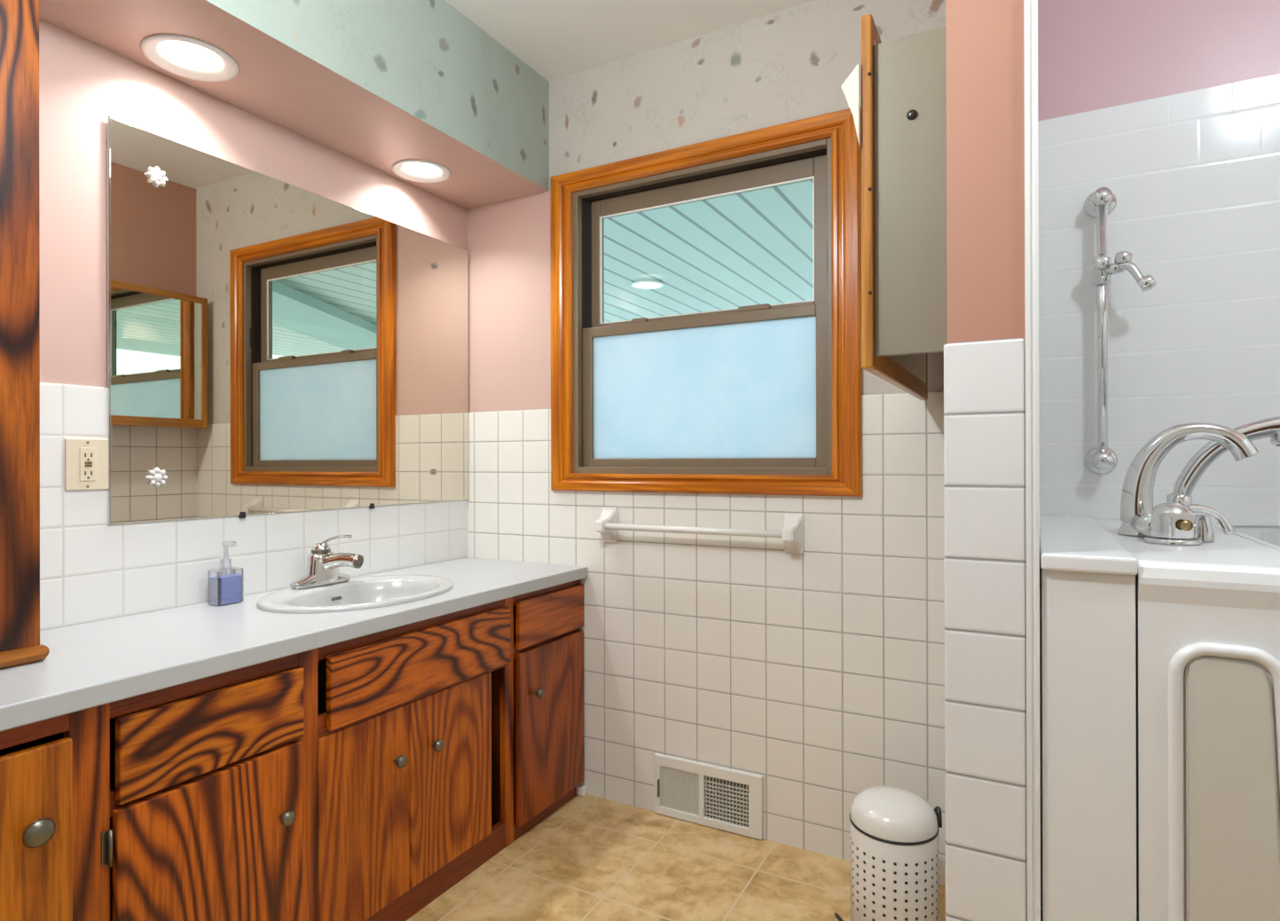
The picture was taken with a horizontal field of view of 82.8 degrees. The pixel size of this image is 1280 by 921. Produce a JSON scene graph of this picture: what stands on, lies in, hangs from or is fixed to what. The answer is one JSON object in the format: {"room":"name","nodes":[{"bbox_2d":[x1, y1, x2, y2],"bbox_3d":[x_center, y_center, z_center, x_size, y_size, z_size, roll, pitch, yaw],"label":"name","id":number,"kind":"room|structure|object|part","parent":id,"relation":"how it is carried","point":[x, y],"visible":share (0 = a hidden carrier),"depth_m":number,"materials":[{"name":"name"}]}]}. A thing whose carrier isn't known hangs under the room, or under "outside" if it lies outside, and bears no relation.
{"room":"bathroom","nodes":[
{"label":"bathroom","id":0,"kind":"room"},
{"bbox_2d":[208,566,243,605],"bbox_3d":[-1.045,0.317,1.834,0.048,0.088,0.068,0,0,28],"label":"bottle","id":1,"kind":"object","parent":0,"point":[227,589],"depth_m":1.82,"materials":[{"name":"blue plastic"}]},
{"bbox_2d":[39,18,468,630],"bbox_3d":[-1.412,-0.096,1.404,0.106,2.460,3.050,0,0,28],"label":"wall","id":2,"kind":"structure","parent":0,"point":[91,569],"depth_m":1.71,"materials":[{"name":"white tile"}]},
{"bbox_2d":[64,438,108,490],"bbox_3d":[-1.230,0.009,1.618,0.009,0.114,0.084,0,0,28],"label":"wall outlet","id":3,"kind":"object","parent":2,"relation":"attached to","point":[86,460],"visible":1,"depth_m":1.61,"materials":[{"name":"plastic"}]},
{"bbox_2d":[79,447,96,480],"bbox_3d":[-1.229,0.009,1.617,0.002,0.074,0.032,0,0,28],"label":"receptacle","id":4,"kind":"object","parent":3,"relation":"attached to","point":[88,456],"depth_m":1.62,"materials":[{"name":"beige plastic"}]},
{"bbox_2d":[107,115,468,525],"bbox_3d":[-0.922,-0.316,2.181,0.019,0.939,1.200,0,0,28],"label":"wall mirror","id":5,"kind":"object","parent":2,"relation":"attached to","point":[274,345],"visible":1,"depth_m":1.99,"materials":[{"name":"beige mirror"}]},
{"bbox_2d":[39,0,549,209],"bbox_3d":[-1.209,-1.135,1.294,0.374,0.384,3.050,0,0,28],"label":"soffit","id":6,"kind":"structure","parent":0,"point":[379,84],"depth_m":1.96,"materials":[{"name":"pink paint"}]},
{"bbox_2d":[140,33,238,82],"bbox_3d":[-1.054,-0.979,1.704,0.196,0.084,0.196,0,0,28],"label":"recessed light","id":7,"kind":"object","parent":6,"relation":"in","point":[185,57],"visible":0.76,"depth_m":1.73,"materials":[{"name":"white plastic"}]},
{"bbox_3d":[-1.054,-0.991,1.704,0.118,0.052,0.118,0,0,28],"label":"bulb","id":8,"kind":"part","parent":7,"relation":"part of","materials":[{"name":"white glass"}]},
{"bbox_2d":[392,158,450,182],"bbox_3d":[-0.711,-0.979,2.366,0.184,0.084,0.184,0,0,28],"label":"recessed light","id":9,"kind":"object","parent":6,"relation":"in","point":[412,169],"visible":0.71,"depth_m":2.40,"materials":[{"name":"white plastic"}]},
{"bbox_3d":[-0.711,-0.991,2.366,0.110,0.052,0.110,0,0,28],"label":"bulb","id":10,"kind":"part","parent":9,"relation":"part of","materials":[{"name":"white glass"}]},
{"bbox_2d":[445,0,814,81],"bbox_3d":[0.060,-1.381,0.619,3.450,0.100,3.270,0,0,28],"label":"ceiling","id":11,"kind":"structure","parent":0,"point":[557,39],"depth_m":2.21,"materials":[{"name":"paint"}]},
{"bbox_2d":[406,793,1042,920],"bbox_3d":[0.067,1.179,0.617,3.450,0.100,3.270,0,0,28],"label":"floor","id":12,"kind":"structure","parent":0,"point":[593,858],"depth_m":1.98,"materials":[{"name":"beige tile"}]},
{"bbox_2d":[0,579,584,920],"bbox_3d":[-0.943,0.765,1.573,0.542,0.735,2.293,0,0,28],"label":"vanity cabinet","id":13,"kind":"object","parent":12,"relation":"on","point":[364,778],"visible":0.91,"depth_m":1.56,"materials":[{"name":"brown wood"}]},
{"bbox_3d":[-1.007,0.769,0.967,0.018,0.657,0.427,0,0,28],"label":"door","id":14,"kind":"part","parent":13,"relation":"part of","materials":[{"name":"brown wood"}]},
{"bbox_3d":[-0.910,0.561,1.097,0.030,0.042,0.042,0,0,28],"label":"knob","id":15,"kind":"part","parent":13,"relation":"part of","materials":[{"name":"grey metal"}]},
{"bbox_3d":[-0.810,0.577,1.375,0.019,0.040,0.355,0,0,28],"label":"rail","id":16,"kind":"part","parent":13,"relation":"part of","materials":[{"name":"brown wood"}]},
{"bbox_3d":[-0.792,0.841,1.364,0.018,0.513,0.348,0,0,28],"label":"door","id":17,"kind":"part","parent":13,"relation":"part of","materials":[{"name":"brown wood"}]},
{"bbox_3d":[-0.791,0.504,1.367,0.018,0.143,0.348,0,0,28],"label":"drawer","id":18,"kind":"part","parent":13,"relation":"part of","materials":[{"name":"brown wood"}]},
{"bbox_3d":[-0.712,0.719,1.463,0.030,0.030,0.030,0,0,28],"label":"knob","id":19,"kind":"part","parent":13,"relation":"part of","materials":[{"name":"grey metal"}]},
{"bbox_3d":[-0.758,0.415,1.472,0.019,0.035,2.292,0,0,28],"label":"rail","id":20,"kind":"part","parent":13,"relation":"part of","materials":[{"name":"brown wood"}]},
{"bbox_2d":[0,557,587,731],"bbox_3d":[-0.960,0.379,1.570,0.528,0.037,2.314,0,0,28],"label":"countertop","id":21,"kind":"structure","parent":13,"relation":"on","point":[87,665],"depth_m":1.49,"materials":[{"name":"white laminate"}]},
{"bbox_2d":[0,0,49,668],"bbox_3d":[-1.393,-0.291,1.014,0.298,1.303,0.842,0,0,28],"label":"linen cabinet","id":22,"kind":"object","parent":21,"relation":"on","point":[19,253],"visible":1,"depth_m":1.28,"materials":[{"name":"brown wood"}]},
{"bbox_3d":[-1.386,0.346,1.010,0.284,0.029,0.842,0,0,28],"label":"moulding","id":23,"kind":"part","parent":22,"relation":"part of","materials":[{"name":"brown wood"}]},
{"bbox_2d":[208,540,243,605],"bbox_3d":[-1.041,0.282,1.832,0.058,0.158,0.068,0,0,28],"label":"soap dispenser","id":24,"kind":"object","parent":21,"relation":"on","point":[227,589],"visible":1,"depth_m":1.82,"materials":[{"name":"blue plastic"}]},
{"bbox_2d":[290,534,363,588],"bbox_3d":[-0.862,0.281,2.027,0.152,0.141,0.174,0,0,28],"label":"sink faucet","id":25,"kind":"object","parent":21,"relation":"on","point":[323,563],"visible":1,"depth_m":2.02,"materials":[{"name":"silver metal"}]},
{"bbox_3d":[-0.859,0.225,2.050,0.083,0.029,0.018,0,0,-6],"label":"lever","id":26,"kind":"part","parent":25,"relation":"part of","materials":[{"name":"silver metal"}]},
{"bbox_3d":[-0.841,0.285,2.040,0.106,0.054,0.048,0,0,5],"label":"spout","id":27,"kind":"part","parent":25,"relation":"part of","materials":[{"name":"silver metal"}]},
{"bbox_2d":[256,574,453,612],"bbox_3d":[-0.754,0.427,1.969,0.424,0.158,0.540,0,0,28],"label":"sink","id":28,"kind":"object","parent":21,"relation":"in","point":[369,592],"visible":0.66,"depth_m":2.01,"materials":[{"name":"ceramic"}]},
{"bbox_3d":[-0.638,0.830,1.684,0.018,0.460,0.259,0,0,28],"label":"door","id":29,"kind":"part","parent":13,"relation":"part of","materials":[{"name":"brown wood"}]},
{"bbox_3d":[-0.577,0.723,1.747,0.030,0.030,0.030,0,0,28],"label":"knob","id":30,"kind":"part","parent":13,"relation":"part of","materials":[{"name":"grey metal"}]},
{"bbox_3d":[-0.553,0.580,1.850,0.019,0.045,0.632,0,0,28],"label":"rail","id":31,"kind":"part","parent":13,"relation":"part of","materials":[{"name":"brown wood"}]},
{"bbox_3d":[-0.531,0.506,1.850,0.018,0.163,0.617,0,0,28],"label":"drawer","id":32,"kind":"part","parent":13,"relation":"part of","materials":[{"name":"brown wood"}]},
{"bbox_3d":[-0.552,1.095,1.850,0.019,0.075,0.632,0,0,28],"label":"rail","id":33,"kind":"part","parent":13,"relation":"part of","materials":[{"name":"brown wood"}]},
{"bbox_3d":[-0.517,0.727,1.857,0.030,0.030,0.030,0,0,28],"label":"knob","id":34,"kind":"part","parent":13,"relation":"part of","materials":[{"name":"grey metal"}]},
{"bbox_3d":[-0.502,0.830,1.935,0.018,0.460,0.307,0,0,28],"label":"door","id":35,"kind":"part","parent":13,"relation":"part of","materials":[{"name":"brown wood"}]},
{"bbox_3d":[-0.306,0.708,2.214,0.030,0.030,0.030,0,0,28],"label":"knob","id":36,"kind":"part","parent":13,"relation":"part of","materials":[{"name":"grey metal"}]},
{"bbox_3d":[-0.298,1.110,2.320,0.019,0.045,0.356,0,0,28],"label":"rail","id":37,"kind":"part","parent":13,"relation":"part of","materials":[{"name":"brown wood"}]},
{"bbox_3d":[-0.300,0.572,2.320,0.019,0.040,0.356,0,0,28],"label":"rail","id":38,"kind":"part","parent":13,"relation":"part of","materials":[{"name":"brown wood"}]},
{"bbox_3d":[-0.280,0.491,2.314,0.018,0.142,0.352,0,0,28],"label":"drawer","id":39,"kind":"part","parent":13,"relation":"part of","materials":[{"name":"brown wood"}]},
{"bbox_3d":[-0.280,0.832,2.312,0.018,0.511,0.352,0,0,28],"label":"door","id":40,"kind":"part","parent":13,"relation":"part of","materials":[{"name":"brown wood"}]},
{"bbox_2d":[576,784,587,795],"bbox_3d":[-0.198,1.117,2.461,0.032,0.030,0.024,0,0,28],"label":"scrap","id":41,"kind":"object","parent":12,"relation":"on","point":[581,789],"visible":0.91,"depth_m":2.45,"materials":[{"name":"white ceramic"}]},
{"bbox_2d":[834,785,942,920],"bbox_3d":[0.602,0.967,1.752,0.226,0.324,0.202,0,0,28],"label":"pedal bin","id":42,"kind":"object","parent":12,"relation":"on","point":[894,830],"visible":1,"depth_m":1.67,"materials":[{"name":"white metal"}]},
{"bbox_3d":[0.610,0.836,1.747,0.198,0.062,0.198,0,0,28],"label":"lid","id":43,"kind":"part","parent":42,"relation":"part of","materials":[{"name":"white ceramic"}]},
{"bbox_2d":[1039,515,1138,920],"bbox_3d":[0.850,0.633,1.421,0.120,0.991,0.854,0,0,28],"label":"filler panel","id":44,"kind":"object","parent":12,"relation":"on","point":[1087,577],"visible":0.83,"depth_m":1.06,"materials":[{"name":"white plastic"}]},
{"bbox_2d":[1094,518,1279,920],"bbox_3d":[1.443,0.633,1.101,1.226,0.987,0.854,0,0,28],"label":"tub","id":45,"kind":"object","parent":12,"relation":"on","point":[1207,614],"visible":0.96,"depth_m":0.99,"materials":[{"name":"white plastic"}]},
{"bbox_2d":[1117,422,1259,544],"bbox_3d":[0.981,0.036,1.287,0.212,0.214,0.209,0,0,28],"label":"tub faucet","id":46,"kind":"object","parent":45,"relation":"on","point":[1170,522],"visible":1,"depth_m":1.32,"materials":[{"name":"silver metal"}]},
{"bbox_3d":[0.963,0.100,1.234,0.079,0.052,0.018,0,0,15],"label":"lever","id":47,"kind":"part","parent":46,"relation":"part of","materials":[{"name":"silver metal"}]},
{"bbox_2d":[1166,415,1279,503],"bbox_3d":[1.112,0.028,1.346,0.227,0.224,0.072,0,0,33],"label":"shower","id":48,"kind":"object","parent":45,"relation":"on","point":[1202,459],"visible":0.67,"depth_m":1.37,"materials":[{"name":"silver metal"}]},
{"bbox_3d":[0.814,0.682,0.972,0.135,0.831,0.022,0,0,28],"label":"door panel","id":49,"kind":"part","parent":45,"relation":"part of","materials":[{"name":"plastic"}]},
{"bbox_2d":[467,0,1279,910],"bbox_3d":[0.811,-0.101,2.001,3.250,2.460,0.126,0,0,28],"label":"wall","id":50,"kind":"structure","parent":0,"point":[818,672],"depth_m":2.03,"materials":[{"name":"white tile"}]},
{"bbox_2d":[595,507,803,553],"bbox_3d":[0.159,0.213,2.239,0.681,0.116,0.074,0,0,28],"label":"towel bar","id":51,"kind":"object","parent":50,"relation":"attached to","point":[792,533],"visible":1,"depth_m":2.17,"materials":[{"name":"white ceramic"}]},
{"bbox_3d":[0.150,0.213,2.223,0.625,0.021,0.021,0,0,28],"label":"rod","id":52,"kind":"part","parent":51,"relation":"part of","materials":[{"name":"white ceramic"}]},
{"bbox_2d":[549,108,862,496],"bbox_3d":[0.183,-0.442,2.328,1.049,1.087,0.144,0,0,28],"label":"window","id":53,"kind":"structure","parent":50,"relation":"in","point":[766,398],"depth_m":2.28,"materials":[{"name":"brown wood"}]},
{"bbox_3d":[-0.270,-0.440,2.505,0.084,1.087,0.026,0,0,28],"label":"casing","id":54,"kind":"part","parent":53,"relation":"part of","materials":[{"name":"brown wood"}]},
{"bbox_3d":[0.154,-0.952,2.276,1.049,0.066,0.026,0,0,28],"label":"casing","id":55,"kind":"part","parent":53,"relation":"part of","materials":[{"name":"brown wood"}]},
{"bbox_3d":[0.181,-0.215,2.317,0.775,0.420,0.004,0,0,28],"label":"frosted pane","id":56,"kind":"part","parent":53,"relation":"part of","materials":[{"name":"white"}]},
{"bbox_3d":[0.181,-0.217,2.317,0.849,0.480,0.028,0,0,28],"label":"sash","id":57,"kind":"part","parent":53,"relation":"part of","materials":[{"name":"glass"}]},
{"bbox_3d":[0.156,0.072,2.275,1.049,0.059,0.026,0,0,28],"label":"casing","id":58,"kind":"part","parent":53,"relation":"part of","materials":[{"name":"brown wood"}]},
{"bbox_3d":[0.200,-0.674,2.349,0.824,0.459,0.030,0,0,28],"label":"sash","id":59,"kind":"part","parent":53,"relation":"part of","materials":[{"name":"brown plastic"}]},
{"bbox_3d":[0.581,-0.443,2.046,0.081,1.087,0.026,0,0,28],"label":"casing","id":60,"kind":"part","parent":53,"relation":"part of","materials":[{"name":"brown wood"}]},
{"bbox_2d":[654,753,762,840],"bbox_3d":[0.204,1.035,2.244,0.360,0.188,0.024,0,0,28],"label":"air vent","id":61,"kind":"object","parent":50,"relation":"in","point":[731,800],"visible":1,"depth_m":2.24,"materials":[{"name":"white metal"}]},
{"bbox_3d":[0.059,1.044,2.315,0.004,0.055,0.011,0,0,28],"label":"damper lever","id":62,"kind":"part","parent":61,"relation":"part of","materials":[{"name":"grey metal"}]},
{"bbox_2d":[1083,187,1156,474],"bbox_3d":[1.119,-0.311,1.695,0.134,0.690,0.119,0,0,28],"label":"slide bar","id":63,"kind":"object","parent":50,"relation":"attached to","point":[1101,459],"visible":1,"depth_m":1.71,"materials":[{"name":"silver metal"}]},
{"bbox_3d":[1.095,-0.313,1.720,0.022,0.642,0.022,0,0,28],"label":"rod","id":64,"kind":"part","parent":63,"relation":"part of","materials":[{"name":"silver metal"}]},
{"bbox_2d":[943,0,1027,920],"bbox_3d":[0.738,-0.102,1.487,0.130,2.460,0.860,0,0,28],"label":"wall partition","id":65,"kind":"structure","parent":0,"point":[985,349],"depth_m":1.11,"materials":[{"name":"tile"}]},
{"bbox_2d":[860,14,947,400],"bbox_3d":[0.627,-0.469,1.569,0.140,0.617,0.762,0,0,28],"label":"medicine cabinet","id":66,"kind":"object","parent":65,"relation":"attached to","point":[903,80],"visible":0.94,"depth_m":1.25,"materials":[{"name":"grey paint"}]},
{"bbox_2d":[840,62,860,147],"bbox_3d":[0.369,-0.619,1.273,0.031,0.145,0.006,0,0,28],"label":"paper tag","id":67,"kind":"object","parent":66,"relation":"attached to","point":[851,86],"visible":1,"depth_m":1.27,"materials":[{"name":"white paper"}]},
{"bbox_3d":[0.574,-0.762,1.598,0.020,0.030,0.700,0,0,28],"label":"frame rail","id":68,"kind":"part","parent":66,"relation":"part of","materials":[{"name":"brown wood"}]},
{"bbox_3d":[0.575,-0.181,1.597,0.020,0.042,0.700,0,0,28],"label":"frame rail","id":69,"kind":"part","parent":66,"relation":"part of","materials":[{"name":"brown wood"}]},
{"bbox_3d":[0.576,-0.468,1.597,0.014,0.561,0.704,0,0,28],"label":"mirror pane","id":70,"kind":"part","parent":66,"relation":"part of","materials":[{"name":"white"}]},
{"bbox_2d":[1024,0,1040,920],"bbox_3d":[0.591,-0.102,1.094,0.018,2.460,0.031,0,0,28],"label":"trim","id":71,"kind":"structure","parent":65,"relation":"attached to","point":[1031,6],"depth_m":1.08,"materials":[{"name":"white plastic"}]},
{"label":"outside","id":72,"kind":"structure","parent":0,"visible":0},
{"bbox_2d":[604,180,813,322],"bbox_3d":[1.742,-1.455,5.047,12.000,0.070,6.040,0,0,28],"label":"ceiling","id":73,"kind":"structure","parent":72,"point":[753,247],"depth_m":5.01,"materials":[{"name":"teal wood"}]},
{"bbox_2d":[631,280,663,289],"bbox_3d":[0.061,-1.405,5.822,0.260,0.020,0.260,0,0,28],"label":"recessed light","id":74,"kind":"object","parent":73,"relation":"in","point":[641,284],"visible":1,"depth_m":5.79,"materials":[{"name":"white plastic"}]},
{"bbox_3d":[0.061,-1.403,5.822,0.200,0.016,0.200,0,0,28],"label":"bulb","id":75,"kind":"part","parent":74,"relation":"part of","materials":[{"name":"white glass"}]}
]}

